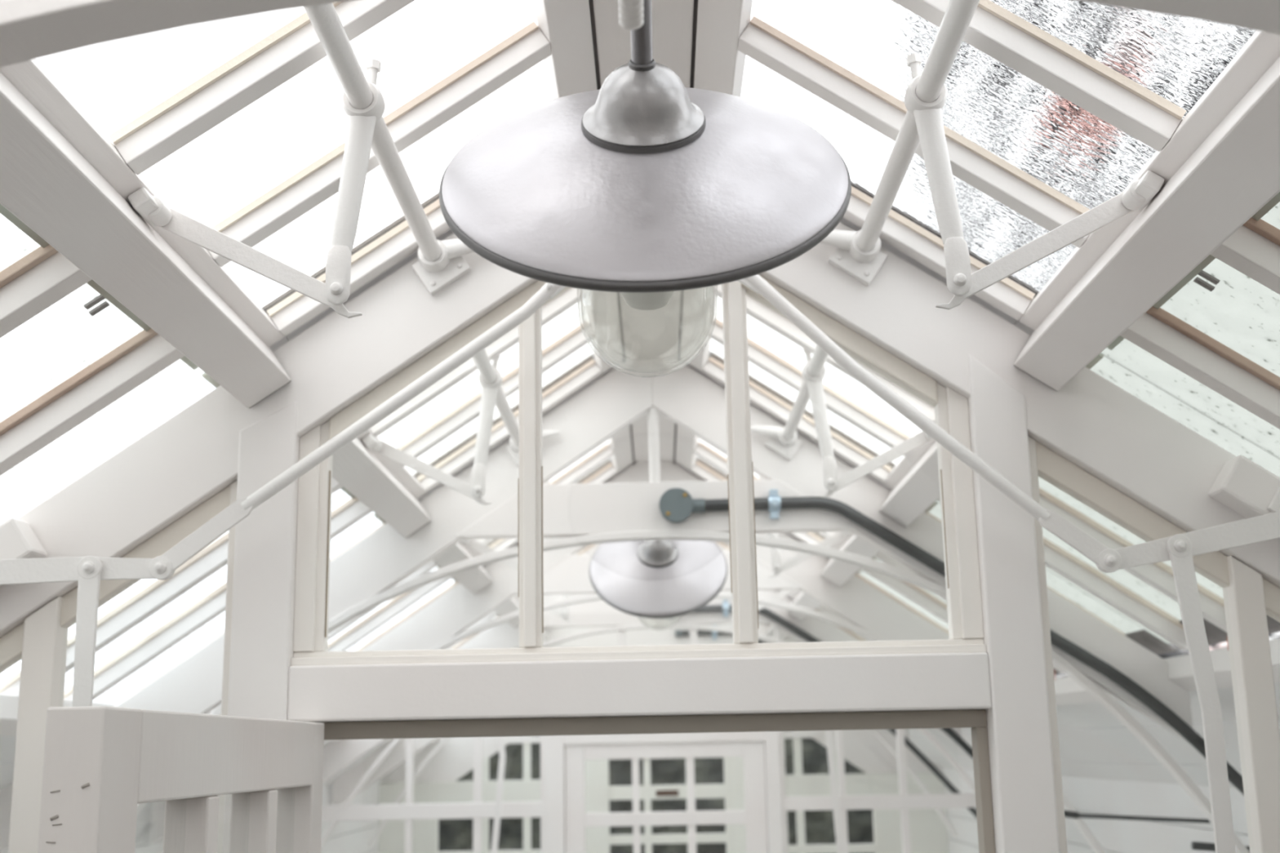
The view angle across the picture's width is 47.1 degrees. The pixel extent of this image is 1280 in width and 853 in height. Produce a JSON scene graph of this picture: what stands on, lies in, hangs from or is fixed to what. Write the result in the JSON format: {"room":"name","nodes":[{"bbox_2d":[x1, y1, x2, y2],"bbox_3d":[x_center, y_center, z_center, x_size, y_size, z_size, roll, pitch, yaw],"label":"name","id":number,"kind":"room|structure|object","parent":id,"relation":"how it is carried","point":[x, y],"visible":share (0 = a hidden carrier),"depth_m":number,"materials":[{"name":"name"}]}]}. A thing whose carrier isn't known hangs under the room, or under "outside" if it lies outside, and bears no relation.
{"room":"greenhouse","nodes":[
{"label":"greenhouse","id":0,"kind":"room"},
{"bbox_2d":[0,71,290,408],"bbox_3d":[-0.652,-0.231,1.795,0.108,0.104,1.399,-1,-12,1],"label":"beam","id":1,"kind":"structure","parent":0,"point":[46,182],"depth_m":1.77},
{"bbox_2d":[0,0,597,346],"bbox_3d":[-0.389,-0.482,1.816,0.629,0.438,1.458,-1,-12,1],"label":"skylight window","id":2,"kind":"structure","parent":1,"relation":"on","point":[562,37],"depth_m":2.11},
{"bbox_2d":[128,187,362,318],"bbox_3d":[-0.492,-0.217,1.834,0.279,0.154,0.077,-1,-12,1],"label":"stay","id":3,"kind":"object","parent":2,"relation":"attached to","point":[151,208],"visible":0.97,"depth_m":1.86,"materials":[{"name":"white paint"}]},
{"bbox_2d":[4,778,381,852],"bbox_3d":[-1.823,2.064,4.385,0.092,1.820,10.600,-1,-12,1],"label":"wall","id":4,"kind":"structure","parent":0,"point":[348,837],"depth_m":8.50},
{"bbox_2d":[0,480,237,852],"bbox_3d":[-1.231,1.278,2.235,1.166,2.410,0.080,-1,-12,1],"label":"window","id":5,"kind":"structure","parent":4,"relation":"in","point":[40,642],"depth_m":2.40,"materials":[{"name":"beige paint"}]},
{"bbox_2d":[0,736,429,804],"bbox_3d":[-1.649,1.086,4.597,0.481,0.336,10.600,-1,-12,1],"label":"boarding","id":6,"kind":"structure","parent":4,"relation":"attached to","point":[7,744],"depth_m":3.74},
{"bbox_2d":[0,204,443,744],"bbox_3d":[-1.070,0.668,4.681,0.812,0.632,10.600,-1,-12,1],"label":"window","id":7,"kind":"structure","parent":6,"relation":"on","point":[68,364],"depth_m":2.23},
{"bbox_2d":[0,373,373,701],"bbox_3d":[-1.091,0.324,3.245,0.812,0.575,1.548,-1,-12,1],"label":"window","id":8,"kind":"structure","parent":7,"relation":"attached to","point":[143,606],"depth_m":3.39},
{"bbox_2d":[413,334,624,479],"bbox_3d":[-0.369,-0.024,4.080,0.667,0.449,0.110,-1,-12,1],"label":"flashing","id":9,"kind":"object","parent":8,"relation":"on","point":[591,357],"depth_m":4.04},
{"bbox_2d":[94,513,453,711],"bbox_3d":[-1.070,0.651,4.735,0.812,0.575,1.498,-1,-12,1],"label":"window","id":10,"kind":"structure","parent":7,"relation":"attached to","point":[362,628],"depth_m":5.20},
{"bbox_2d":[262,192,439,315],"bbox_3d":[-0.390,-0.350,2.591,0.667,0.449,0.160,-1,-12,1],"label":"flashing","id":11,"kind":"object","parent":7,"relation":"on","point":[436,197],"depth_m":2.50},
{"bbox_2d":[346,577,498,651],"bbox_3d":[-1.049,0.975,6.210,0.812,0.575,1.518,-1,-12,1],"label":"window","id":12,"kind":"structure","parent":7,"relation":"attached to","point":[492,615],"depth_m":5.65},
{"bbox_2d":[490,737,506,852],"bbox_3d":[-0.645,1.686,6.663,0.071,0.593,0.012,-1,-12,1],"label":"bar","id":13,"kind":"object","parent":12,"relation":"hanging from","point":[500,740],"visible":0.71,"depth_m":6.66,"materials":[{"name":"white paint"}]},
{"bbox_2d":[0,232,537,637],"bbox_3d":[-0.895,0.155,2.487,1.840,1.408,0.100,-1,-12,1],"label":"rafter","id":14,"kind":"object","parent":4,"relation":"attached to","point":[191,457],"visible":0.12,"depth_m":2.47,"materials":[{"name":"paint"}]},
{"bbox_2d":[0,517,47,586],"bbox_3d":[-1.096,0.245,2.373,0.238,0.190,0.089,-1,-12,1],"label":"block","id":15,"kind":"object","parent":14,"relation":"attached to","point":[18,540],"visible":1,"depth_m":2.37,"materials":[{"name":"white paint"}]},
{"bbox_2d":[0,556,174,585],"bbox_3d":[-1.065,0.231,2.308,0.662,0.047,0.032,-1,-12,1],"label":"lever","id":16,"kind":"object","parent":15,"relation":"attached to","point":[52,570],"visible":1,"depth_m":2.31,"materials":[{"name":"white paint"}]},
{"bbox_2d":[72,555,102,706],"bbox_3d":[-0.852,0.601,2.225,0.048,0.813,0.010,-1,-12,1],"label":"bar","id":17,"kind":"object","parent":16,"relation":"hanging from","point":[88,586],"visible":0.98,"depth_m":2.28,"materials":[{"name":"white paint"}]},
{"bbox_2d":[303,3,441,305],"bbox_3d":[-0.365,-0.327,1.822,0.068,0.332,1.339,-1,-12,1],"label":"brace","id":18,"kind":"object","parent":14,"relation":"attached to","point":[363,104],"visible":0.99,"depth_m":1.87,"materials":[{"name":"white paint"}]},
{"bbox_2d":[411,238,474,295],"bbox_3d":[-0.315,-0.275,2.496,0.150,0.094,0.050,-1,-12,1],"label":"mounting bracket","id":19,"kind":"object","parent":14,"relation":"attached to","point":[436,275],"visible":0.72,"depth_m":2.50,"materials":[{"name":"metal"}]},
{"bbox_2d":[417,239,449,272],"bbox_3d":[-0.351,-0.291,2.491,0.052,0.052,0.032,-1,-12,1],"label":"socket","id":20,"kind":"object","parent":19,"relation":"attached to","point":[442,264],"depth_m":2.48,"materials":[{"name":"white paint"}]},
{"bbox_2d":[471,348,519,497],"bbox_3d":[-0.344,-0.005,3.290,0.068,0.332,1.434,-1,-12,1],"label":"brace","id":21,"kind":"object","parent":14,"relation":"attached to","point":[490,378],"visible":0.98,"depth_m":3.29,"materials":[{"name":"white paint"}]},
{"bbox_2d":[0,357,653,852],"bbox_3d":[-0.874,0.482,3.977,1.840,1.408,0.050,-1,-12,1],"label":"rafter","id":22,"kind":"object","parent":4,"relation":"attached to","point":[380,561],"visible":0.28,"depth_m":3.99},
{"bbox_2d":[453,479,857,539],"bbox_3d":[0.041,0.225,4.018,1.098,0.141,0.050,-1,-12,1],"label":"tie beam","id":23,"kind":"structure","parent":22,"relation":"attached to","point":[569,510],"depth_m":3.99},
{"bbox_2d":[648,405,660,482],"bbox_3d":[0.038,0.050,4.053,0.030,0.230,0.030,-1,-12,1],"label":"rod","id":24,"kind":"object","parent":23,"relation":"attached to","point":[653,413],"visible":1,"depth_m":4.04,"materials":[{"name":"white paint"}]},
{"bbox_2d":[589,540,727,629],"bbox_3d":[0.009,0.386,4.328,0.394,0.396,0.563,-7,-14,26],"label":"lamp","id":25,"kind":"object","parent":23,"relation":"attached to","point":[646,579],"visible":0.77,"depth_m":4.33,"materials":[{"name":"metal"}]},
{"bbox_2d":[658,488,693,523],"bbox_3d":[0.098,0.214,3.964,0.093,0.093,0.043,-1,-12,1],"label":"junction box","id":26,"kind":"object","parent":23,"relation":"attached to","point":[676,505],"visible":1,"depth_m":3.95,"materials":[{"name":"grey metal"}]},
{"bbox_2d":[692,489,1244,795],"bbox_3d":[1.006,0.715,3.849,1.712,1.141,0.046,-1,-12,1],"label":"conduit","id":27,"kind":"object","parent":23,"relation":"attached to","point":[774,503],"visible":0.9,"depth_m":3.92,"materials":[{"name":"metal"}]},
{"bbox_2d":[137,530,1249,852],"bbox_3d":[0.052,0.819,3.886,3.274,1.089,0.055,-1,-12,1],"label":"beam","id":28,"kind":"structure","parent":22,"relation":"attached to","point":[1100,695],"depth_m":3.95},
{"bbox_2d":[150,461,648,845],"bbox_3d":[-0.854,0.804,5.441,1.840,1.408,0.050,-1,-12,1],"label":"rafter","id":29,"kind":"object","parent":4,"relation":"attached to","point":[459,609],"visible":0.31,"depth_m":5.44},
{"bbox_2d":[509,551,804,595],"bbox_3d":[0.061,0.547,5.483,1.098,0.141,0.050,-1,-12,1],"label":"tie beam","id":30,"kind":"structure","parent":29,"relation":"attached to","point":[570,575],"depth_m":5.46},
{"bbox_2d":[324,591,1105,852],"bbox_3d":[0.073,1.140,5.351,3.274,1.089,0.055,-1,-12,1],"label":"brace","id":31,"kind":"object","parent":29,"relation":"attached to","point":[1080,824],"visible":0.35,"depth_m":5.42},
{"bbox_2d":[321,629,545,852],"bbox_3d":[-1.081,2.204,6.699,1.303,2.511,0.060,-1,-12,1],"label":"window","id":32,"kind":"structure","parent":4,"relation":"in","point":[477,810],"depth_m":6.76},
{"bbox_2d":[381,737,508,782],"bbox_3d":[-0.819,1.886,9.867,1.900,1.666,0.050,-1,-12,1],"label":"rafter","id":33,"kind":"object","parent":4,"relation":"attached to","point":[454,760],"visible":0.03,"depth_m":9.77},
{"bbox_2d":[377,736,540,852],"bbox_3d":[-1.168,3.012,9.566,1.110,2.167,0.055,-1,-12,1],"label":"window","id":34,"kind":"structure","parent":4,"relation":"in","point":[391,839],"depth_m":9.67,"materials":[{"name":"grey paint"}]},
{"bbox_2d":[322,593,595,783],"bbox_3d":[-0.833,1.130,6.926,1.840,1.408,0.050,-1,-12,1],"label":"rafter","id":35,"kind":"object","parent":4,"relation":"attached to","point":[337,757],"visible":0.04,"depth_m":6.92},
{"bbox_2d":[320,623,975,851],"bbox_3d":[0.094,1.466,6.835,3.274,1.089,0.055,-1,-12,1],"label":"brace","id":36,"kind":"object","parent":35,"relation":"attached to","point":[966,779],"visible":0.49,"depth_m":6.83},
{"bbox_2d":[543,598,773,627],"bbox_3d":[0.083,0.873,6.967,1.098,0.141,0.050,-1,-12,1],"label":"tie beam","id":37,"kind":"structure","parent":35,"relation":"attached to","point":[599,613],"depth_m":6.94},
{"bbox_2d":[693,600,973,759],"bbox_3d":[1.048,1.362,6.799,1.712,1.141,0.046,-1,-12,1],"label":"conduit","id":38,"kind":"object","parent":37,"relation":"attached to","point":[726,607],"visible":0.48,"depth_m":6.89,"materials":[{"name":"metal"}]},
{"bbox_2d":[332,626,591,805],"bbox_3d":[-0.812,1.447,8.371,1.840,1.408,0.050,-1,-12,1],"label":"rafter","id":39,"kind":"object","parent":4,"relation":"attached to","point":[344,785],"visible":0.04,"depth_m":8.26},
{"bbox_2d":[564,624,733,647],"bbox_3d":[0.103,1.190,8.413,1.098,0.141,0.050,-1,-12,1],"label":"tie beam","id":40,"kind":"structure","parent":39,"relation":"attached to","point":[647,637],"depth_m":8.38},
{"bbox_2d":[675,625,977,818],"bbox_3d":[1.068,1.679,8.245,1.712,1.141,0.046,-1,-12,1],"label":"conduit","id":41,"kind":"object","parent":40,"relation":"attached to","point":[940,775],"visible":0.46,"depth_m":8.20,"materials":[{"name":"metal"}]},
{"bbox_3d":[-0.916,-0.162,1.042,1.840,1.408,0.050,-1,-12,1],"label":"rafter","id":42,"kind":"object","parent":4,"relation":"attached to","visible":0},
{"bbox_2d":[0,0,1279,67],"bbox_3d":[0.011,0.175,0.951,3.272,1.088,0.055,-1,-12,1],"label":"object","id":43,"kind":"object","parent":42,"relation":"attached to","point":[30,29],"visible":1,"depth_m":1.06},
{"bbox_3d":[-0.001,-0.419,1.083,1.098,0.141,0.050,-1,-12,1],"label":"tie beam","id":44,"kind":"structure","parent":42,"relation":"attached to","visible":0},
{"bbox_2d":[617,0,644,30],"bbox_3d":[-0.007,-0.371,1.158,0.040,0.074,0.115,-1,-12,1],"label":"stub","id":45,"kind":"object","parent":44,"relation":"attached to","point":[631,15],"visible":1,"depth_m":1.19,"materials":[{"name":"white paint"}]},
{"bbox_2d":[439,0,851,377],"bbox_3d":[0.047,-0.294,1.405,0.394,0.398,0.563,5,-14,-24],"label":"lamp","id":46,"kind":"object","parent":44,"relation":"hanging from","point":[645,186],"visible":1,"depth_m":1.40,"materials":[{"name":"metal"}]},
{"bbox_2d":[577,294,717,377],"bbox_3d":[0.007,-0.183,1.541,0.150,0.241,0.254,-1,-12,1],"label":"glass jar","id":47,"kind":"object","parent":46,"relation":"on","point":[641,302],"depth_m":1.55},
{"bbox_2d":[332,437,431,537],"bbox_3d":[-0.631,0.091,3.262,0.108,0.104,1.494,-1,-12,1],"label":"beam","id":48,"kind":"structure","parent":0,"point":[355,467],"depth_m":3.39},
{"bbox_2d":[342,249,417,304],"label":"roof vent","id":49,"kind":"object","parent":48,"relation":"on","point":[413,255],"depth_m":2.57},
{"bbox_2d":[372,451,439,498],"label":"window","id":50,"kind":"structure","parent":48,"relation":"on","point":[418,488],"depth_m":3.80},
{"bbox_2d":[361,433,492,505],"bbox_3d":[-0.472,0.095,3.255,0.279,0.154,0.077,-1,-12,1],"label":"stay","id":51,"kind":"object","parent":50,"relation":"attached to","point":[373,443],"visible":1,"depth_m":3.29,"materials":[{"name":"white paint"}]},
{"bbox_2d":[357,357,478,444],"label":"roof vent","id":52,"kind":"object","parent":48,"relation":"on","point":[469,366],"depth_m":3.28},
{"bbox_2d":[396,391,481,457],"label":"roof vent","id":53,"kind":"object","parent":48,"relation":"on","point":[468,411],"depth_m":3.63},
{"bbox_2d":[433,437,476,475],"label":"roof vent","id":54,"kind":"object","parent":48,"relation":"on","point":[464,455],"depth_m":3.99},
{"bbox_2d":[484,325,518,360],"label":"roof vent","id":55,"kind":"object","parent":48,"relation":"on","point":[510,339],"depth_m":3.30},
{"bbox_2d":[542,287,622,414],"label":"roof vent","id":56,"kind":"object","parent":48,"relation":"on","point":[602,329],"depth_m":3.67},
{"bbox_2d":[432,542,493,594],"bbox_3d":[-0.610,0.418,4.752,0.108,0.104,1.444,-1,-12,1],"label":"beam","id":57,"kind":"structure","parent":0,"point":[474,580],"depth_m":4.97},
{"bbox_2d":[548,426,633,484],"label":"roof vent","id":58,"kind":"object","parent":57,"relation":"on","point":[618,449],"depth_m":5.15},
{"bbox_2d":[592,0,693,87],"bbox_3d":[0.000,-0.759,1.905,0.147,0.177,1.405,-1,-12,1],"label":"ridge","id":59,"kind":"object","parent":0,"point":[672,20],"visible":0.39,"depth_m":2.24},
{"bbox_2d":[619,290,680,358],"bbox_3d":[0.021,-0.437,3.372,0.147,0.177,1.500,-1,-12,1],"label":"ridge","id":60,"kind":"object","parent":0,"point":[647,334],"visible":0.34,"depth_m":3.81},
{"bbox_2d":[625,357,677,461],"bbox_3d":[0.042,-0.110,4.862,0.147,0.177,1.450,-1,-12,1],"label":"ridge","id":61,"kind":"object","parent":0,"point":[640,427],"visible":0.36,"depth_m":5.14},
{"bbox_2d":[368,729,957,848],"bbox_3d":[0.114,1.783,8.281,3.274,1.089,0.055,-1,-12,1],"label":"brace","id":62,"kind":"object","parent":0,"point":[876,732],"visible":0.27,"depth_m":8.21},
{"bbox_2d":[659,460,949,640],"bbox_3d":[0.763,0.625,5.458,1.400,1.113,0.050,-1,-12,1],"label":"rafter","id":63,"kind":"object","parent":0,"point":[855,601],"visible":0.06,"depth_m":5.43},
{"bbox_2d":[720,590,962,741],"bbox_3d":[0.784,0.951,6.942,1.400,1.113,0.050,-1,-12,1],"label":"rafter","id":64,"kind":"object","parent":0,"point":[820,629],"visible":0.13,"depth_m":6.92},
{"bbox_2d":[820,533,879,586],"bbox_3d":[0.713,0.390,4.739,0.108,0.104,1.444,-1,-12,1],"label":"beam","id":65,"kind":"structure","parent":0,"point":[838,572],"depth_m":4.96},
{"bbox_2d":[675,424,727,480],"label":"roof vent","id":66,"kind":"object","parent":65,"relation":"on","point":[689,448],"depth_m":5.16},
{"bbox_2d":[789,532,823,544],"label":"roof vent","id":67,"kind":"object","parent":65,"relation":"on","point":[806,537],"depth_m":5.43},
{"bbox_2d":[768,531,852,577],"bbox_3d":[0.554,0.406,4.759,0.279,0.154,0.077,-1,-12,1],"label":"stay","id":68,"kind":"object","parent":67,"relation":"attached to","point":[840,535],"visible":0.59,"depth_m":4.79,"materials":[{"name":"white paint"}]},
{"bbox_2d":[879,440,940,527],"bbox_3d":[0.692,0.063,3.250,0.108,0.104,1.494,-1,-12,1],"label":"beam","id":69,"kind":"structure","parent":0,"point":[919,488],"depth_m":3.59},
{"bbox_2d":[680,217,1034,488],"bbox_3d":[0.420,-0.170,3.305,0.629,0.438,1.493,-1,-12,1],"label":"roof vent","id":70,"kind":"object","parent":69,"relation":"on","point":[698,310],"visible":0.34,"depth_m":3.63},
{"bbox_2d":[817,422,935,497],"bbox_3d":[0.533,0.074,3.245,0.279,0.154,0.077,-1,-12,1],"label":"stay","id":71,"kind":"object","parent":70,"relation":"attached to","point":[922,437],"visible":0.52,"depth_m":3.28,"materials":[{"name":"white paint"}]},
{"bbox_2d":[651,357,1193,742],"bbox_3d":[0.743,0.304,3.993,1.400,1.113,0.050,-1,-12,1],"label":"rafter","id":72,"kind":"object","parent":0,"point":[685,397],"visible":0.43,"depth_m":3.98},
{"bbox_2d":[751,425,801,460],"bbox_3d":[0.367,0.043,4.004,0.150,0.094,0.050,-1,-12,1],"label":"mounting bracket","id":73,"kind":"object","parent":72,"relation":"attached to","point":[776,442],"visible":0.75,"depth_m":4.00,"materials":[{"name":"metal"}]},
{"bbox_2d":[942,768,1248,852],"bbox_3d":[1.988,1.983,4.349,0.092,1.820,10.600,-1,-12,1],"label":"wall","id":74,"kind":"structure","parent":0,"point":[1085,795],"depth_m":5.88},
{"bbox_2d":[783,730,948,852],"bbox_3d":[1.499,2.973,9.537,1.055,2.131,0.055,-1,-12,1],"label":"window","id":75,"kind":"structure","parent":74,"relation":"in","point":[928,831],"depth_m":9.61,"materials":[{"name":"grey paint"}]},
{"bbox_2d":[773,626,976,852],"bbox_3d":[1.303,2.158,6.675,1.288,2.501,0.060,-1,-12,1],"label":"window","id":76,"kind":"structure","parent":74,"relation":"in","point":[904,802],"depth_m":6.74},
{"bbox_2d":[812,729,942,773],"bbox_3d":[1.081,1.846,9.849,1.900,1.666,0.050,-1,-12,1],"label":"rafter","id":77,"kind":"object","parent":74,"relation":"attached to","point":[864,750],"visible":0.03,"depth_m":9.75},
{"bbox_2d":[882,681,1279,788],"bbox_3d":[1.726,0.982,4.572,0.581,0.403,10.600,-1,-12,1],"label":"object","id":78,"kind":"structure","parent":74,"relation":"attached to","point":[1094,744],"depth_m":5.29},
{"bbox_2d":[1053,191,1279,706],"bbox_3d":[1.125,0.590,4.667,0.699,0.567,10.600,-1,-12,1],"label":"window","id":79,"kind":"structure","parent":78,"relation":"on","point":[1211,342],"depth_m":2.23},
{"bbox_2d":[816,569,948,640],"bbox_3d":[1.133,0.877,6.200,0.673,0.469,1.518,-1,-12,1],"label":"window","id":80,"kind":"structure","parent":79,"relation":"attached to","point":[860,575],"depth_m":5.62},
{"bbox_2d":[825,730,843,852],"bbox_3d":[0.881,1.654,6.648,0.058,0.591,0.012,-1,-12,1],"label":"bar","id":81,"kind":"object","parent":80,"relation":"hanging from","point":[838,836],"visible":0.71,"depth_m":6.64,"materials":[{"name":"white paint"}]},
{"bbox_2d":[860,501,1176,680],"bbox_3d":[1.112,0.565,4.723,0.673,0.493,1.498,-1,-12,1],"label":"window","id":82,"kind":"structure","parent":79,"relation":"attached to","point":[936,605],"depth_m":4.11,"materials":[{"name":"glass"}]},
{"bbox_2d":[936,352,1279,650],"bbox_3d":[1.091,0.238,3.233,0.673,0.493,1.548,-1,-12,1],"label":"window","id":83,"kind":"structure","parent":79,"relation":"attached to","point":[1145,595],"depth_m":3.36,"materials":[{"name":"white metal"}]},
{"bbox_2d":[678,333,896,470],"bbox_3d":[0.441,-0.041,4.073,0.667,0.449,0.110,-1,-12,1],"label":"flashing","id":84,"kind":"object","parent":83,"relation":"on","point":[712,354],"depth_m":4.03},
{"bbox_2d":[1064,810,1211,823],"bbox_3d":[1.575,1.258,4.821,0.713,0.107,0.026,-1,-12,1],"label":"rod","id":85,"kind":"object","parent":74,"relation":"attached to","point":[1068,814],"visible":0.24,"depth_m":4.81,"materials":[{"name":"metal"}]},
{"bbox_2d":[1027,435,1279,852],"bbox_3d":[1.287,1.202,2.216,1.236,2.457,0.080,-1,-12,1],"label":"window","id":86,"kind":"structure","parent":74,"relation":"in","point":[1248,597],"depth_m":2.39,"materials":[{"name":"beige paint"}]},
{"bbox_2d":[759,222,1279,587],"bbox_3d":[0.721,-0.023,2.503,1.400,1.113,0.100,-1,-12,1],"label":"rafter","id":87,"kind":"object","parent":86,"relation":"on","point":[1104,429],"visible":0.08,"depth_m":2.46,"materials":[{"name":"paint"}]},
{"bbox_2d":[782,345,837,490],"bbox_3d":[0.402,-0.021,3.283,0.068,0.332,1.434,-1,-12,1],"label":"brace","id":88,"kind":"object","parent":87,"relation":"attached to","point":[814,371],"visible":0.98,"depth_m":3.29,"materials":[{"name":"white paint"}]},
{"bbox_2d":[819,229,887,285],"bbox_3d":[0.346,-0.289,2.490,0.150,0.094,0.050,-1,-12,1],"label":"mounting bracket","id":89,"kind":"object","parent":87,"relation":"attached to","point":[861,265],"visible":0.74,"depth_m":2.49,"materials":[{"name":"metal"}]},
{"bbox_2d":[848,230,880,262],"bbox_3d":[0.381,-0.307,2.485,0.052,0.052,0.032,-1,-12,1],"label":"socket","id":90,"kind":"object","parent":89,"relation":"attached to","point":[855,255],"depth_m":2.47,"materials":[{"name":"white paint"}]},
{"bbox_2d":[857,0,979,296],"bbox_3d":[0.381,-0.343,1.815,0.068,0.332,1.339,-1,-12,1],"label":"brace","id":91,"kind":"object","parent":87,"relation":"attached to","point":[926,95],"visible":1,"depth_m":1.88,"materials":[{"name":"white paint"}]},
{"bbox_2d":[1208,454,1279,518],"bbox_3d":[1.053,0.140,2.366,0.238,0.190,0.089,-1,-12,1],"label":"block","id":92,"kind":"object","parent":87,"relation":"attached to","point":[1244,486],"visible":0.97,"depth_m":2.36,"materials":[{"name":"white paint"}]},
{"bbox_2d":[1095,511,1279,573],"bbox_3d":[1.049,0.140,2.298,0.674,0.162,0.032,-1,-12,1],"label":"lever","id":93,"kind":"object","parent":92,"relation":"attached to","point":[1265,527],"visible":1,"depth_m":2.30,"materials":[{"name":"white paint"}]},
{"bbox_2d":[1166,533,1235,852],"bbox_3d":[0.859,0.565,2.208,0.057,0.812,0.010,-1,-12,1],"label":"bar","id":94,"kind":"object","parent":93,"relation":"hanging from","point":[1182,563],"visible":1,"depth_m":2.24,"materials":[{"name":"white paint"}]},
{"bbox_2d":[1013,56,1279,391],"bbox_3d":[0.671,-0.259,1.782,0.108,0.104,1.399,-1,-12,1],"label":"beam","id":95,"kind":"structure","parent":0,"point":[1234,172],"depth_m":1.79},
{"bbox_2d":[693,0,1279,330],"bbox_3d":[0.399,-0.499,1.809,0.629,0.438,1.458,-1,-12,1],"label":"skylight window","id":96,"kind":"structure","parent":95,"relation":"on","point":[1052,109],"depth_m":2.03,"materials":[{"name":"glass"}]},
{"bbox_2d":[935,170,1164,309],"bbox_3d":[0.513,-0.234,1.844,0.279,0.154,0.077,-1,-12,1],"label":"stay","id":97,"kind":"object","parent":96,"relation":"attached to","point":[1140,192],"visible":0.97,"depth_m":1.87,"materials":[{"name":"white paint"}]},
{"bbox_3d":[0.072,2.141,0.430,3.950,0.100,3.160,-1,-12,1],"label":"floor","id":98,"kind":"structure","parent":0,"visible":0},
{"bbox_2d":[222,401,300,852],"bbox_3d":[-0.601,1.206,2.250,0.096,2.533,0.104,-1,-12,1],"label":"post","id":99,"kind":"object","parent":98,"relation":"on","point":[262,628],"visible":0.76,"depth_m":2.41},
{"bbox_2d":[37,706,324,852],"bbox_3d":[-0.523,1.341,1.677,0.058,1.980,0.955,-1,-12,1],"label":"door","id":100,"kind":"structure","parent":99,"relation":"attached to","point":[100,762],"depth_m":1.68,"materials":[{"name":"white paint"}]},
{"bbox_2d":[967,354,1060,852],"bbox_3d":[0.623,1.152,2.245,0.090,2.591,0.104,-1,-12,1],"label":"post","id":101,"kind":"object","parent":98,"relation":"on","point":[1024,799],"visible":0.76,"depth_m":2.37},
{"bbox_3d":[0.148,3.310,5.753,3.950,0.100,7.739,-1,-12,1],"label":"floor","id":102,"kind":"structure","parent":0,"visible":0},
{"bbox_2d":[320,709,995,852],"bbox_3d":[0.018,1.457,2.212,1.132,2.002,0.055,-1,-12,1],"label":"door frame","id":103,"kind":"structure","parent":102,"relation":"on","point":[976,720],"depth_m":2.40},
{"bbox_2d":[287,274,991,722],"bbox_3d":[-0.009,0.048,2.497,1.132,0.872,0.102,-1,-12,1],"label":"window","id":104,"kind":"structure","parent":103,"relation":"on","point":[960,543],"depth_m":2.39,"materials":[{"name":"beige paint"}]},
{"bbox_2d":[544,731,783,852],"bbox_3d":[0.119,2.411,6.631,1.089,2.033,0.070,-1,-12,1],"label":"door frame","id":105,"kind":"structure","parent":102,"relation":"on","point":[554,745],"depth_m":6.78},
{"bbox_2d":[564,741,768,852],"bbox_3d":[0.131,2.434,6.626,0.926,1.966,0.040,-1,-12,1],"label":"door","id":106,"kind":"structure","parent":105,"relation":"attached to","point":[754,815],"depth_m":6.77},
{"bbox_2d":[564,731,788,852],"bbox_3d":[0.180,3.041,9.543,1.585,2.050,0.070,-1,-12,1],"label":"door frame","id":107,"kind":"structure","parent":102,"relation":"on","point":[597,771],"depth_m":9.64,"materials":[{"name":"grey paint"}]},
{"bbox_2d":[608,758,726,852],"bbox_3d":[0.191,3.117,9.532,0.763,1.876,0.050,-1,-12,1],"label":"window muntins","id":108,"kind":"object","parent":107,"relation":"attached to","point":[647,792],"depth_m":9.66,"materials":[{"name":"grey paint"}]},
{"label":"outside","id":109,"kind":"structure","parent":0,"visible":0},
{"bbox_3d":[0.204,4.677,11.257,24.000,0.190,36.000,-1,-12,1],"label":"ground","id":110,"kind":"structure","parent":109,"visible":0},
{"bbox_2d":[438,737,874,852],"bbox_3d":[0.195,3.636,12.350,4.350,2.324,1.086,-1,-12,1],"label":"window panes","id":111,"kind":"object","parent":110,"relation":"on","point":[454,834],"visible":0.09,"depth_m":12.02,"materials":[{"name":"glass"}]},
{"bbox_2d":[1054,120,1279,678],"bbox_3d":[5.895,-1.521,13.510,6.800,12.650,1.300,-1,-12,1],"label":"neighbouring building","id":112,"kind":"structure","parent":110,"relation":"on","point":[1179,652],"depth_m":12.42,"materials":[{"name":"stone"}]},
{"bbox_3d":[0.014,-0.349,2.459,0.044,0.044,0.102,-1,-12,1],"label":"hub","id":113,"kind":"object","parent":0,"visible":0},
{"bbox_2d":[148,282,565,579],"bbox_3d":[-0.379,-0.062,2.364,0.793,0.603,0.041,-1,-12,1],"label":"rod","id":114,"kind":"object","parent":113,"relation":"attached to","point":[188,548],"visible":0.83,"depth_m":2.34,"materials":[{"name":"white paint"}]},
{"bbox_2d":[737,274,1121,573],"bbox_3d":[0.382,-0.068,2.361,0.724,0.622,0.027,-1,-12,1],"label":"rod","id":115,"kind":"object","parent":113,"relation":"attached to","point":[1060,526],"visible":0.78,"depth_m":2.33,"materials":[{"name":"white paint"}]},
{"bbox_3d":[0.378,-0.814,0.373,0.630,0.438,1.488,-1,-12,1],"label":"roof vent","id":116,"kind":"object","parent":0,"visible":0},
{"bbox_2d":[673,0,697,463],"bbox_3d":[0.124,-0.099,4.807,0.103,0.072,10.550,-1,-12,1],"label":"flashing","id":117,"kind":"object","parent":116,"relation":"on","point":[695,2],"depth_m":2.49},
{"bbox_3d":[-0.673,-0.553,0.330,0.108,0.104,1.489,-1,-12,1],"label":"beam","id":118,"kind":"structure","parent":0,"visible":0},
{"bbox_3d":[-0.409,-0.797,0.380,0.630,0.438,1.488,-1,-12,1],"label":"roof vent","id":119,"kind":"object","parent":118,"relation":"attached to","visible":0},
{"bbox_2d":[588,0,635,464],"bbox_3d":[-0.041,-0.095,4.808,0.103,0.072,10.550,-1,-12,1],"label":"flashing","id":120,"kind":"object","parent":119,"relation":"on","point":[590,2],"depth_m":2.48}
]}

